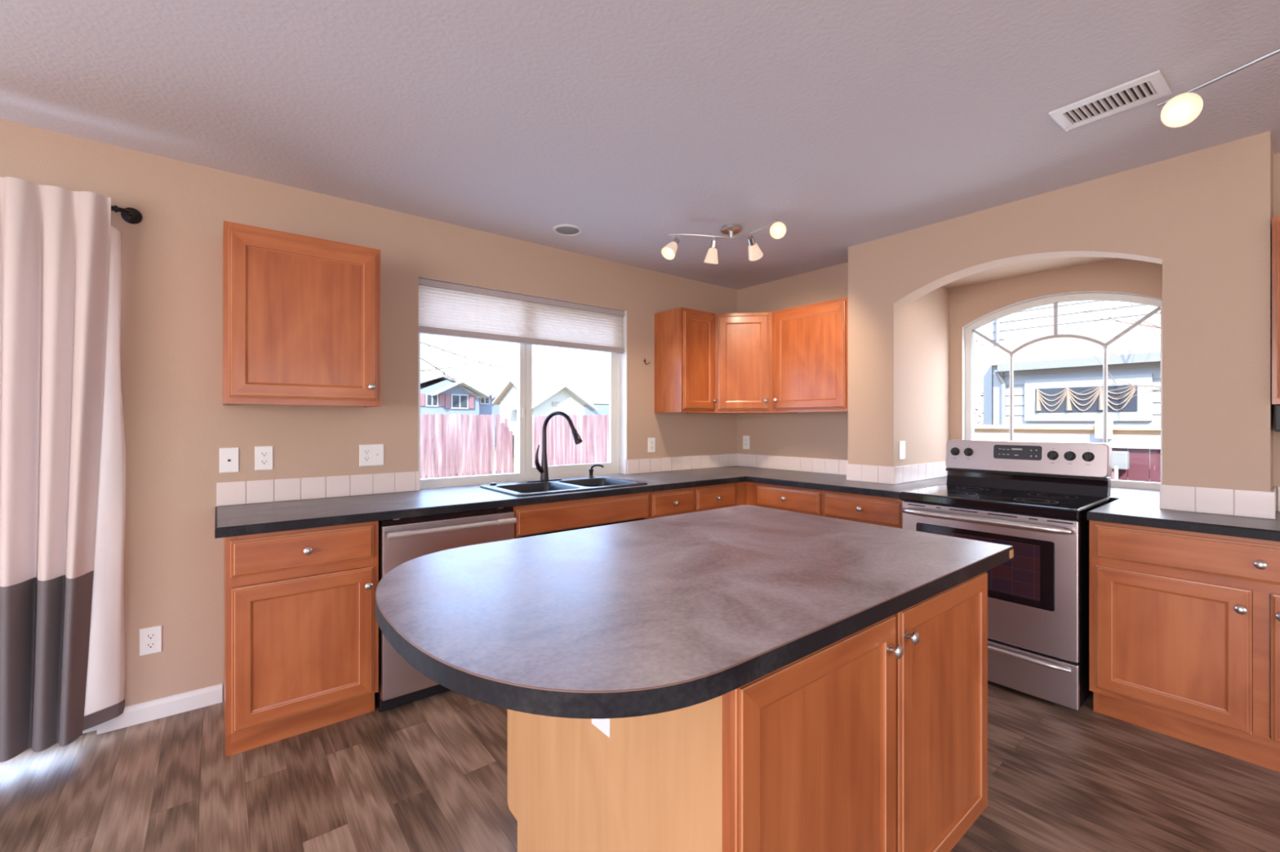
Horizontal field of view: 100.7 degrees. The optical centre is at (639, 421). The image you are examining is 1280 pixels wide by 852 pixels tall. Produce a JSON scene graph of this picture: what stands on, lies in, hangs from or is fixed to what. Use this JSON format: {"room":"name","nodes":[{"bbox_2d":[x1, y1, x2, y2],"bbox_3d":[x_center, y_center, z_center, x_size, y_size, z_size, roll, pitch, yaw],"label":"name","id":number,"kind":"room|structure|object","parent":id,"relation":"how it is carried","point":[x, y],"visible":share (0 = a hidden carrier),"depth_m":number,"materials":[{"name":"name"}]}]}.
{"room":"kitchen","nodes":[
{"label":"kitchen","id":0,"kind":"room"},
{"bbox_2d":[0,119,737,706],"bbox_3d":[-2.011,0.015,2.530,7.540,2.584,0.140,0,0,-39],"label":"wall","id":1,"kind":"structure","parent":0,"point":[177,423],"depth_m":2.46,"materials":[{"name":"beige paint"}]},
{"bbox_2d":[82,725,96,733],"bbox_3d":[-3.077,0.283,1.685,1.916,2.047,0.090,0,0,-39],"label":"door","id":2,"kind":"structure","parent":1,"relation":"in","point":[94,728],"depth_m":2.23,"materials":[{"name":"white plastic"}]},
{"bbox_2d":[111,205,142,224],"bbox_3d":[-2.540,-0.890,1.967,1.011,0.068,0.078,0,0,-39],"label":"curtain rod","id":3,"kind":"object","parent":1,"relation":"attached to","point":[131,215],"visible":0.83,"depth_m":2.27,"materials":[{"name":"black metal"}]},
{"bbox_2d":[0,177,126,762],"bbox_3d":[-2.481,0.172,1.954,0.833,2.174,0.192,0,0,-39],"label":"curtain","id":4,"kind":"object","parent":3,"relation":"hanging from","point":[63,466],"visible":1,"depth_m":2.06,"materials":[{"name":"beige fabric"}]},
{"bbox_2d":[139,625,162,656],"bbox_3d":[-2.146,0.960,2.327,0.073,0.117,0.007,0,0,-39],"label":"electrical outlet","id":5,"kind":"object","parent":1,"relation":"attached to","point":[150,638],"visible":1,"depth_m":2.33,"materials":[{"name":"white plastic"}]},
{"bbox_2d":[145,632,155,639],"bbox_3d":[-2.145,0.941,2.325,0.033,0.028,0.002,0,0,-39],"label":"socket","id":6,"kind":"object","parent":5,"relation":"attached to","point":[148,636],"depth_m":2.32,"materials":[{"name":"white plastic"}]},
{"bbox_2d":[145,641,155,648],"bbox_3d":[-2.145,0.980,2.325,0.033,0.028,0.002,0,0,-39],"label":"socket","id":7,"kind":"object","parent":5,"relation":"attached to","point":[148,645],"depth_m":2.32,"materials":[{"name":"white plastic"}]},
{"bbox_2d":[96,683,222,734],"bbox_3d":[-2.112,1.266,2.350,0.413,0.083,0.013,0,0,-39],"label":"baseboard","id":8,"kind":"structure","parent":1,"relation":"attached to","point":[154,709],"depth_m":2.35,"materials":[{"name":"white wood"}]},
{"bbox_2d":[219,447,239,473],"bbox_3d":[-1.934,0.180,2.497,0.073,0.117,0.007,0,0,-39],"label":"wall jack","id":9,"kind":"object","parent":1,"relation":"attached to","point":[228,457],"visible":1,"depth_m":2.50,"materials":[{"name":"white plastic"}]},
{"bbox_2d":[254,445,273,471],"bbox_3d":[-1.829,0.176,2.580,0.073,0.117,0.007,0,0,-39],"label":"electrical outlet","id":10,"kind":"object","parent":1,"relation":"attached to","point":[264,455],"visible":1,"depth_m":2.58,"materials":[{"name":"white plastic"}]},
{"bbox_2d":[259,451,268,457],"bbox_3d":[-1.827,0.157,2.578,0.033,0.028,0.002,0,0,-39],"label":"socket","id":11,"kind":"object","parent":10,"relation":"attached to","point":[262,454],"depth_m":2.58,"materials":[{"name":"white plastic"}]},
{"bbox_2d":[259,459,268,465],"bbox_3d":[-1.827,0.196,2.578,0.033,0.028,0.002,0,0,-39],"label":"socket","id":12,"kind":"object","parent":10,"relation":"attached to","point":[262,462],"depth_m":2.58,"materials":[{"name":"white plastic"}]},
{"bbox_2d":[222,220,380,407],"bbox_3d":[-1.605,-0.465,2.538,0.613,0.775,0.354,0,0,-39],"label":"upper cabinet","id":13,"kind":"object","parent":1,"relation":"attached to","point":[301,314],"visible":1,"depth_m":2.40,"materials":[{"name":"brown wood"}]},
{"bbox_2d":[216,471,420,506],"bbox_3d":[-1.614,0.337,2.751,0.911,0.110,0.008,0,0,-39],"label":"tile backsplash","id":14,"kind":"structure","parent":1,"relation":"attached to","point":[243,492],"depth_m":2.70,"materials":[{"name":"beige tile"}]},
{"bbox_2d":[359,444,383,466],"bbox_3d":[-1.453,0.180,2.875,0.122,0.117,0.016,0,0,-39],"label":"electrical outlet","id":15,"kind":"object","parent":1,"relation":"attached to","point":[370,455],"visible":1,"depth_m":2.88,"materials":[{"name":"white plastic"}]},
{"bbox_2d":[363,448,369,454],"bbox_3d":[-1.474,0.161,2.860,0.033,0.028,0.002,0,0,-39],"label":"socket","id":16,"kind":"object","parent":15,"relation":"attached to","point":[366,451],"depth_m":2.86,"materials":[{"name":"white plastic"}]},
{"bbox_2d":[363,456,369,462],"bbox_3d":[-1.474,0.200,2.860,0.033,0.028,0.002,0,0,-39],"label":"socket","id":17,"kind":"object","parent":15,"relation":"attached to","point":[366,459],"depth_m":2.86,"materials":[{"name":"white plastic"}]},
{"bbox_2d":[418,333,619,488],"bbox_3d":[-0.750,-0.219,3.584,1.493,1.224,0.057,0,0,-39],"label":"window","id":18,"kind":"structure","parent":1,"relation":"in","point":[525,470],"depth_m":3.56,"materials":[{"name":"white plastic"}]},
{"bbox_2d":[418,278,624,353],"bbox_3d":[-0.710,-0.672,3.535,1.484,0.314,0.051,0,0,-39],"label":"blind","id":19,"kind":"object","parent":1,"relation":"attached to","point":[445,308],"visible":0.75,"depth_m":3.44,"materials":[{"name":"grey fabric"}]},
{"bbox_2d":[619,458,626,474],"bbox_3d":[-0.129,0.337,3.998,0.008,0.110,0.085,0,0,-39],"label":"tile backsplash","id":20,"kind":"structure","parent":1,"relation":"attached to","point":[623,463],"depth_m":3.99,"materials":[{"name":"beige tile"}]},
{"bbox_2d":[648,437,655,453],"bbox_3d":[0.091,0.179,4.114,0.073,0.117,0.007,0,0,-39],"label":"electrical outlet","id":21,"kind":"object","parent":1,"relation":"attached to","point":[651,441],"visible":1,"depth_m":4.11,"materials":[{"name":"white plastic"}]},
{"bbox_2d":[626,453,737,474],"bbox_3d":[0.384,0.337,4.347,1.228,0.110,0.008,0,0,-39],"label":"tile backsplash","id":22,"kind":"structure","parent":1,"relation":"attached to","point":[683,463],"depth_m":4.29,"materials":[{"name":"beige tile"}]},
{"bbox_2d":[654,306,716,413],"bbox_3d":[0.362,-0.457,4.109,0.356,0.772,0.354,0,0,-39],"label":"upper cabinet","id":23,"kind":"object","parent":1,"relation":"attached to","point":[685,338],"visible":1,"depth_m":4.00,"materials":[{"name":"brown wood"}]},
{"bbox_2d":[694,311,776,413],"bbox_3d":[0.823,-0.457,4.307,0.613,0.772,0.619,0,0,-39],"label":"upper cabinet","id":24,"kind":"object","parent":1,"relation":"attached to","point":[743,340],"visible":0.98,"depth_m":4.08,"materials":[{"name":"brown wood"}]},
{"bbox_2d":[567,360,608,384],"bbox_3d":[-1.561,-1.458,39.593,8.100,6.430,7.300,0,0,-39],"label":"sky","id":25,"kind":"structure","parent":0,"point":[598,372],"depth_m":39.48,"materials":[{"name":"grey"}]},
{"bbox_2d":[0,0,1279,290],"bbox_3d":[0.310,-1.227,-0.441,7.460,0.100,7.400,0,0,-39],"label":"ceiling","id":26,"kind":"structure","parent":0,"point":[631,124],"depth_m":1.93,"materials":[{"name":"white paint"}]},
{"bbox_2d":[552,224,582,235],"bbox_3d":[-0.443,-1.172,3.251,0.184,0.009,0.184,0,0,-39],"label":"recessed light","id":27,"kind":"object","parent":26,"relation":"in","point":[562,229],"visible":1,"depth_m":3.24,"materials":[{"name":"white metal"}]},
{"bbox_2d":[555,226,578,234],"bbox_3d":[-0.443,-1.171,3.251,0.144,0.004,0.144,0,0,-39],"label":"grille","id":28,"kind":"object","parent":27,"relation":"attached to","point":[559,230],"depth_m":3.24,"materials":[{"name":"grey metal"}]},
{"bbox_2d":[661,218,786,264],"bbox_3d":[0.510,-1.061,3.098,0.714,0.231,0.362,0,0,23],"label":"track light","id":29,"kind":"object","parent":26,"relation":"hanging from","point":[778,229],"visible":1,"depth_m":3.13,"materials":[{"name":"silver metal"}]},
{"bbox_2d":[672,237,679,244],"bbox_3d":[0.211,-1.061,3.138,0.055,0.056,0.041,0,0,-39],"label":"socket","id":30,"kind":"object","parent":29,"relation":"attached to","point":[676,242],"depth_m":3.12,"materials":[{"name":"silver metal"}]},
{"bbox_2d":[710,240,717,248],"bbox_3d":[0.442,-1.060,3.172,0.040,0.052,0.048,0,0,-39],"label":"socket","id":31,"kind":"object","parent":29,"relation":"attached to","point":[713,243],"depth_m":3.16,"materials":[{"name":"silver metal"}]},
{"bbox_2d":[747,235,755,246],"bbox_3d":[0.653,-1.062,3.114,0.039,0.055,0.056,0,0,35],"label":"socket","id":32,"kind":"object","parent":29,"relation":"attached to","point":[751,241],"depth_m":3.10,"materials":[{"name":"silver metal"}]},
{"bbox_2d":[1048,70,1171,132],"bbox_3d":[1.724,-1.167,1.952,0.196,0.020,0.304,0,0,-37],"label":"ceiling vent","id":33,"kind":"object","parent":26,"relation":"in","point":[1151,86],"visible":1,"depth_m":1.94,"materials":[{"name":"white metal"}]},
{"bbox_2d":[1157,48,1279,128],"bbox_3d":[1.954,-1.076,1.438,0.124,0.202,0.869,0,0,-25],"label":"track light","id":34,"kind":"object","parent":26,"relation":"hanging from","point":[1180,110],"visible":1,"depth_m":1.74,"materials":[{"name":"white glass"}]},
{"bbox_2d":[0,680,1279,851],"bbox_3d":[0.485,1.337,-0.212,8.020,0.060,7.540,0,0,-39],"label":"floor","id":35,"kind":"structure","parent":0,"point":[429,774],"depth_m":1.89,"materials":[{"name":"brown wood"}]},
{"bbox_2d":[223,520,378,757],"bbox_3d":[-1.538,0.870,2.396,0.532,0.875,0.660,0,0,-39],"label":"base cabinet","id":36,"kind":"object","parent":35,"relation":"on","point":[301,627],"visible":0.98,"depth_m":2.16,"materials":[{"name":"brown wood"}]},
{"bbox_2d":[374,506,516,712],"bbox_3d":[-1.060,0.870,2.741,0.623,0.874,0.677,0,0,-39],"label":"dishwasher","id":37,"kind":"object","parent":35,"relation":"on","point":[402,540],"visible":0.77,"depth_m":2.42,"materials":[{"name":"silver metal"}]},
{"bbox_2d":[511,492,649,538],"bbox_3d":[-0.472,0.870,3.247,0.915,0.875,0.660,0,0,-39],"label":"base cabinet","id":38,"kind":"object","parent":35,"relation":"on","point":[532,520],"visible":0.06,"depth_m":2.98,"materials":[{"name":"brown wood"}]},
{"bbox_2d":[649,481,745,519],"bbox_3d":[0.242,0.870,3.818,0.909,0.875,0.660,0,0,-39],"label":"base cabinet","id":39,"kind":"object","parent":35,"relation":"on","point":[691,500],"visible":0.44,"depth_m":3.56,"materials":[{"name":"brown wood"}]},
{"bbox_2d":[214,466,1279,542],"bbox_3d":[0.762,0.412,2.428,4.231,0.038,3.649,0,0,-39],"label":"countertop","id":40,"kind":"structure","parent":39,"relation":"on","point":[1127,506],"depth_m":2.56,"materials":[{"name":"grey stone"}]},
{"bbox_2d":[525,410,582,482],"bbox_3d":[-0.539,0.155,3.322,0.250,0.450,0.308,0,0,-39],"label":"kitchen faucet","id":41,"kind":"object","parent":40,"relation":"on","point":[544,471],"visible":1,"depth_m":3.39,"materials":[{"name":"black metal"}]},
{"bbox_2d":[480,475,647,497],"bbox_3d":[-0.459,0.471,3.262,0.884,0.208,0.550,0,0,-39],"label":"sink","id":42,"kind":"object","parent":40,"relation":"in","point":[522,489],"visible":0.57,"depth_m":3.28,"materials":[{"name":"black metal"}]},
{"bbox_2d":[587,464,604,477],"bbox_3d":[-0.303,0.335,3.635,0.112,0.091,0.043,0,0,16],"label":"soap dispenser","id":43,"kind":"object","parent":42,"relation":"on","point":[591,469],"visible":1,"depth_m":3.63,"materials":[{"name":"black metal"}]},
{"bbox_2d":[507,571,987,851],"bbox_3d":[0.335,0.871,1.627,1.165,0.873,0.984,0,0,-39],"label":"base cabinet","id":44,"kind":"object","parent":35,"relation":"on","point":[875,739],"visible":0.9,"depth_m":1.19,"materials":[{"name":"brown wood"}]},
{"bbox_2d":[591,718,610,737],"bbox_3d":[-0.094,0.670,1.250,0.007,0.117,0.073,0,0,-39],"label":"bracket","id":45,"kind":"object","parent":44,"relation":"attached to","point":[603,725],"visible":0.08,"depth_m":1.24,"materials":[{"name":"white plastic"}]},
{"bbox_2d":[375,505,1013,719],"bbox_3d":[0.178,0.413,1.571,1.709,0.040,1.086,0,0,-39],"label":"countertop","id":46,"kind":"structure","parent":44,"relation":"on","point":[656,615],"depth_m":1.18,"materials":[{"name":"stone"}]},
{"bbox_2d":[746,481,904,528],"bbox_3d":[1.350,0.870,3.610,0.660,0.875,1.142,0,0,-39],"label":"base cabinet","id":47,"kind":"object","parent":35,"relation":"on","point":[870,509],"visible":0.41,"depth_m":3.34,"materials":[{"name":"brown wood"}]},
{"bbox_2d":[899,440,1111,711],"bbox_3d":[1.925,0.709,2.828,0.728,1.196,0.785,0,0,-39],"label":"range","id":48,"kind":"object","parent":35,"relation":"on","point":[1035,499],"visible":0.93,"depth_m":2.55,"materials":[{"name":"silver metal"}]},
{"bbox_2d":[899,484,1110,519],"bbox_3d":[1.919,0.409,2.822,0.603,0.048,0.785,0,0,-39],"label":"cooktop","id":49,"kind":"object","parent":48,"relation":"in","point":[1026,502],"depth_m":2.71,"materials":[{"name":"black glass"}]},
{"bbox_2d":[1088,520,1279,772],"bbox_3d":[2.522,0.870,2.142,0.660,0.875,0.990,0,0,-39],"label":"base cabinet","id":50,"kind":"object","parent":35,"relation":"on","point":[1184,626],"visible":1,"depth_m":2.11,"materials":[{"name":"brown wood"}]},
{"bbox_2d":[737,153,1279,511],"bbox_3d":[2.546,0.015,2.752,0.140,2.584,5.200,0,0,-39],"label":"wall","id":51,"kind":"structure","parent":0,"point":[817,435],"depth_m":4.22,"materials":[{"name":"beige paint"}]},
{"bbox_2d":[742,435,749,448],"bbox_3d":[0.931,0.180,4.656,0.007,0.117,0.073,0,0,-39],"label":"electrical outlet","id":52,"kind":"object","parent":51,"relation":"attached to","point":[745,438],"visible":1,"depth_m":4.65,"materials":[{"name":"white plastic"}]},
{"bbox_2d":[737,453,848,475],"bbox_3d":[1.250,0.337,4.256,0.008,0.110,1.232,0,0,-39],"label":"tile backsplash","id":53,"kind":"structure","parent":51,"relation":"attached to","point":[784,463],"depth_m":4.26,"materials":[{"name":"beige tile"}]},
{"bbox_2d":[772,297,848,413],"bbox_3d":[1.308,-0.457,3.906,0.354,0.772,0.626,0,0,-39],"label":"upper cabinet","id":54,"kind":"object","parent":51,"relation":"attached to","point":[810,343],"visible":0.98,"depth_m":3.79,"materials":[{"name":"brown wood"}]},
{"bbox_2d":[1271,216,1279,405],"bbox_3d":[2.885,-0.447,1.921,0.368,0.752,0.760,0,0,-39],"label":"upper cabinet","id":55,"kind":"object","parent":51,"relation":"attached to","point":[1275,220],"visible":0.94,"depth_m":2.13,"materials":[{"name":"brown wood"}]},
{"bbox_2d":[1277,486,1279,511],"bbox_3d":[2.945,0.337,2.133,0.008,0.110,0.488,0,0,-39],"label":"tile backsplash","id":56,"kind":"structure","parent":51,"relation":"attached to","point":[1278,487],"depth_m":2.32,"materials":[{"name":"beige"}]},
{"bbox_2d":[949,258,1162,439],"bbox_3d":[2.688,0.139,3.433,0.130,2.337,1.213,0,0,-39],"label":"wall","id":57,"kind":"structure","parent":0,"point":[968,304],"depth_m":3.52,"materials":[{"name":"beige paint"}]},
{"bbox_2d":[964,293,1162,490],"bbox_3d":[2.698,-0.210,3.435,0.050,1.204,1.054,0,0,-39],"label":"window","id":58,"kind":"structure","parent":57,"relation":"in","point":[970,331],"depth_m":3.43,"materials":[{"name":"white plastic"}]},
{"bbox_2d":[848,131,1273,519],"bbox_3d":[2.358,0.040,3.167,0.977,2.534,1.836,0,0,-39],"label":"wall","id":59,"kind":"structure","parent":0,"point":[1205,215],"depth_m":2.44,"materials":[{"name":"beige paint"}]},
{"bbox_2d":[846,463,894,484],"bbox_3d":[1.496,0.337,3.455,0.008,0.110,0.327,0,0,-39],"label":"tile backsplash","id":60,"kind":"structure","parent":59,"relation":"attached to","point":[860,473],"depth_m":3.44,"materials":[{"name":"beige tile"}]},
{"bbox_2d":[898,440,905,459],"bbox_3d":[1.683,0.181,3.401,0.073,0.117,0.007,0,0,-39],"label":"electrical outlet","id":61,"kind":"object","parent":59,"relation":"attached to","point":[901,443],"visible":1,"depth_m":3.39,"materials":[{"name":"white plastic"}]},
{"bbox_2d":[894,461,947,484],"bbox_3d":[1.923,0.337,3.592,0.845,0.110,0.008,0,0,-39],"label":"tile backsplash","id":62,"kind":"structure","parent":59,"relation":"attached to","point":[906,473],"depth_m":3.54,"materials":[{"name":"beige tile"}]},
{"bbox_2d":[1160,484,1275,519],"bbox_3d":[2.449,0.337,2.262,0.008,0.110,0.335,0,0,-39],"label":"tile backsplash","id":63,"kind":"structure","parent":59,"relation":"attached to","point":[1241,503],"depth_m":2.25,"materials":[{"name":"beige tile"}]},
{"bbox_2d":[1271,486,1275,513],"bbox_3d":[2.666,0.337,2.231,0.300,0.110,0.008,0,0,-39],"label":"tile backsplash","id":64,"kind":"structure","parent":59,"relation":"attached to","point":[1273,490],"depth_m":2.25,"materials":[{"name":"beige tile"}]},
{"bbox_2d":[1274,404,1279,431],"bbox_3d":[2.804,-0.016,2.050,0.274,0.110,0.448,0,0,-39],"label":"radio","id":65,"kind":"object","parent":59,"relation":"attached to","point":[1277,407],"visible":1,"depth_m":2.13,"materials":[{"name":"black plastic"}]},
{"label":"outside","id":66,"kind":"structure","parent":0,"visible":0},
{"bbox_2d":[438,446,516,474],"bbox_3d":[-3.798,1.807,26.608,100.000,0.100,80.000,0,0,-39],"label":"lawn","id":67,"kind":"structure","parent":66,"point":[515,456],"depth_m":22.58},
{"bbox_2d":[420,413,494,488],"bbox_3d":[-8.316,0.776,10.793,11.200,1.962,0.158,0,0,-39],"label":"fence","id":68,"kind":"object","parent":67,"relation":"on","point":[466,442],"visible":0.17,"depth_m":13.58,"materials":[{"name":"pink wood"}]},
{"bbox_2d":[420,373,498,454],"bbox_3d":[-12.556,-0.528,30.524,7.500,4.570,6.450,0,0,-39],"label":"house","id":69,"kind":"structure","parent":67,"relation":"on","point":[439,395],"depth_m":29.17,"materials":[{"name":"blue"}]},
{"bbox_2d":[420,393,425,405],"bbox_3d":[-11.529,-1.173,28.068,0.280,0.650,0.070,0,0,-39],"label":"shutter","id":70,"kind":"object","parent":69,"relation":"hanging from","point":[422,395],"depth_m":28.06,"materials":[{"name":"red"}]},
{"bbox_2d":[439,394,444,406],"bbox_3d":[-10.732,-1.173,28.705,0.280,0.650,0.070,0,0,-39],"label":"shutter","id":71,"kind":"object","parent":69,"relation":"hanging from","point":[442,397],"depth_m":28.68,"materials":[{"name":"red"}]},
{"bbox_2d":[444,394,450,408],"bbox_3d":[-10.477,-1.123,28.883,0.280,0.750,0.070,0,0,-39],"label":"shutter","id":72,"kind":"object","parent":69,"relation":"hanging from","point":[447,397],"depth_m":28.85,"materials":[{"name":"red"}]},
{"bbox_2d":[468,395,474,408],"bbox_3d":[-9.446,-1.123,29.706,0.280,0.750,0.070,0,0,-39],"label":"shutter","id":73,"kind":"object","parent":69,"relation":"hanging from","point":[471,397],"depth_m":29.68,"materials":[{"name":"red"}]},
{"bbox_2d":[420,342,516,404],"bbox_3d":[-3.361,-0.566,9.606,2.998,4.648,1.118,0,0,-39],"label":"bare tree","id":74,"kind":"object","parent":67,"relation":"on","point":[428,345],"visible":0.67,"depth_m":9.60,"materials":[{"name":"brown plant"}]},
{"bbox_2d":[492,395,499,446],"bbox_3d":[-11.323,-0.078,38.835,3.500,3.670,4.100,0,0,-39],"label":"house","id":75,"kind":"structure","parent":67,"relation":"on","point":[495,408],"depth_m":37.47,"materials":[{"name":"blue"}]},
{"bbox_2d":[495,414,514,483],"bbox_3d":[-3.713,0.778,14.494,0.513,1.958,0.158,0,0,-39],"label":"fence","id":76,"kind":"object","parent":67,"relation":"on","point":[504,438],"visible":0.77,"depth_m":14.43,"materials":[{"name":"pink wood"}]},
{"bbox_2d":[492,378,608,455],"bbox_3d":[-4.225,-0.248,29.147,6.500,4.010,5.300,0,0,-39],"label":"house","id":77,"kind":"structure","parent":67,"relation":"on","point":[577,398],"depth_m":27.70,"materials":[{"name":"grey"}]},
{"bbox_2d":[551,401,559,405],"bbox_3d":[-4.179,-0.893,26.285,0.400,0.200,0.050,0,0,-39],"label":"gable vent","id":78,"kind":"object","parent":77,"relation":"attached to","point":[553,403],"depth_m":26.25,"materials":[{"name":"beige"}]},
{"bbox_2d":[519,414,608,481],"bbox_3d":[-0.897,0.792,11.616,0.158,1.931,7.750,0,0,-39],"label":"fence","id":79,"kind":"object","parent":67,"relation":"on","point":[593,429],"visible":0.28,"depth_m":12.33,"materials":[{"name":"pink wood"}]},
{"bbox_2d":[973,340,982,424],"bbox_3d":[7.349,-0.204,12.610,1.880,3.924,1.883,0,0,23],"label":"tree","id":80,"kind":"object","parent":67,"relation":"on","point":[975,340],"visible":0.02,"depth_m":12.25,"materials":[{"name":"brown plant"}]},
{"bbox_2d":[973,420,1160,490],"bbox_3d":[4.566,0.872,4.686,0.270,1.770,9.300,0,0,-39],"label":"fence","id":81,"kind":"object","parent":67,"relation":"on","point":[1137,440],"visible":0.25,"depth_m":4.85,"materials":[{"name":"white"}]},
{"bbox_2d":[1109,451,1129,479],"bbox_3d":[4.301,0.427,4.858,0.090,0.320,0.260,0,0,-39],"label":"utility box","id":82,"kind":"object","parent":81,"relation":"attached to","point":[1121,460],"visible":0.43,"depth_m":4.77,"materials":[{"name":"grey"}]},
{"bbox_2d":[975,300,1160,482],"bbox_3d":[12.781,-1.568,5.641,8.260,6.650,14.540,0,0,-39],"label":"house","id":83,"kind":"structure","parent":67,"relation":"on","point":[1047,374],"depth_m":7.85,"materials":[{"name":"grey"}]},
{"bbox_2d":[1035,386,1136,412],"bbox_3d":[6.243,-0.319,7.474,0.068,0.342,1.102,0,0,-39],"label":"curtain","id":84,"kind":"object","parent":83,"relation":"hanging from","point":[1048,398],"depth_m":7.48,"materials":[{"name":"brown fabric"}]},
{"bbox_2d":[1062,300,1160,424],"bbox_3d":[5.523,-0.514,5.652,1.672,4.544,0.744,0,0,33],"label":"bare tree","id":85,"kind":"object","parent":67,"relation":"on","point":[1140,324],"visible":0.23,"depth_m":5.79,"materials":[{"name":"brown plant"}]},
{"bbox_2d":[1114,466,1118,479],"bbox_3d":[4.191,1.072,4.667,0.026,1.370,0.026,0,0,-16],"label":"stake","id":86,"kind":"object","parent":67,"relation":"on","point":[1116,468],"visible":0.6,"depth_m":4.66,"materials":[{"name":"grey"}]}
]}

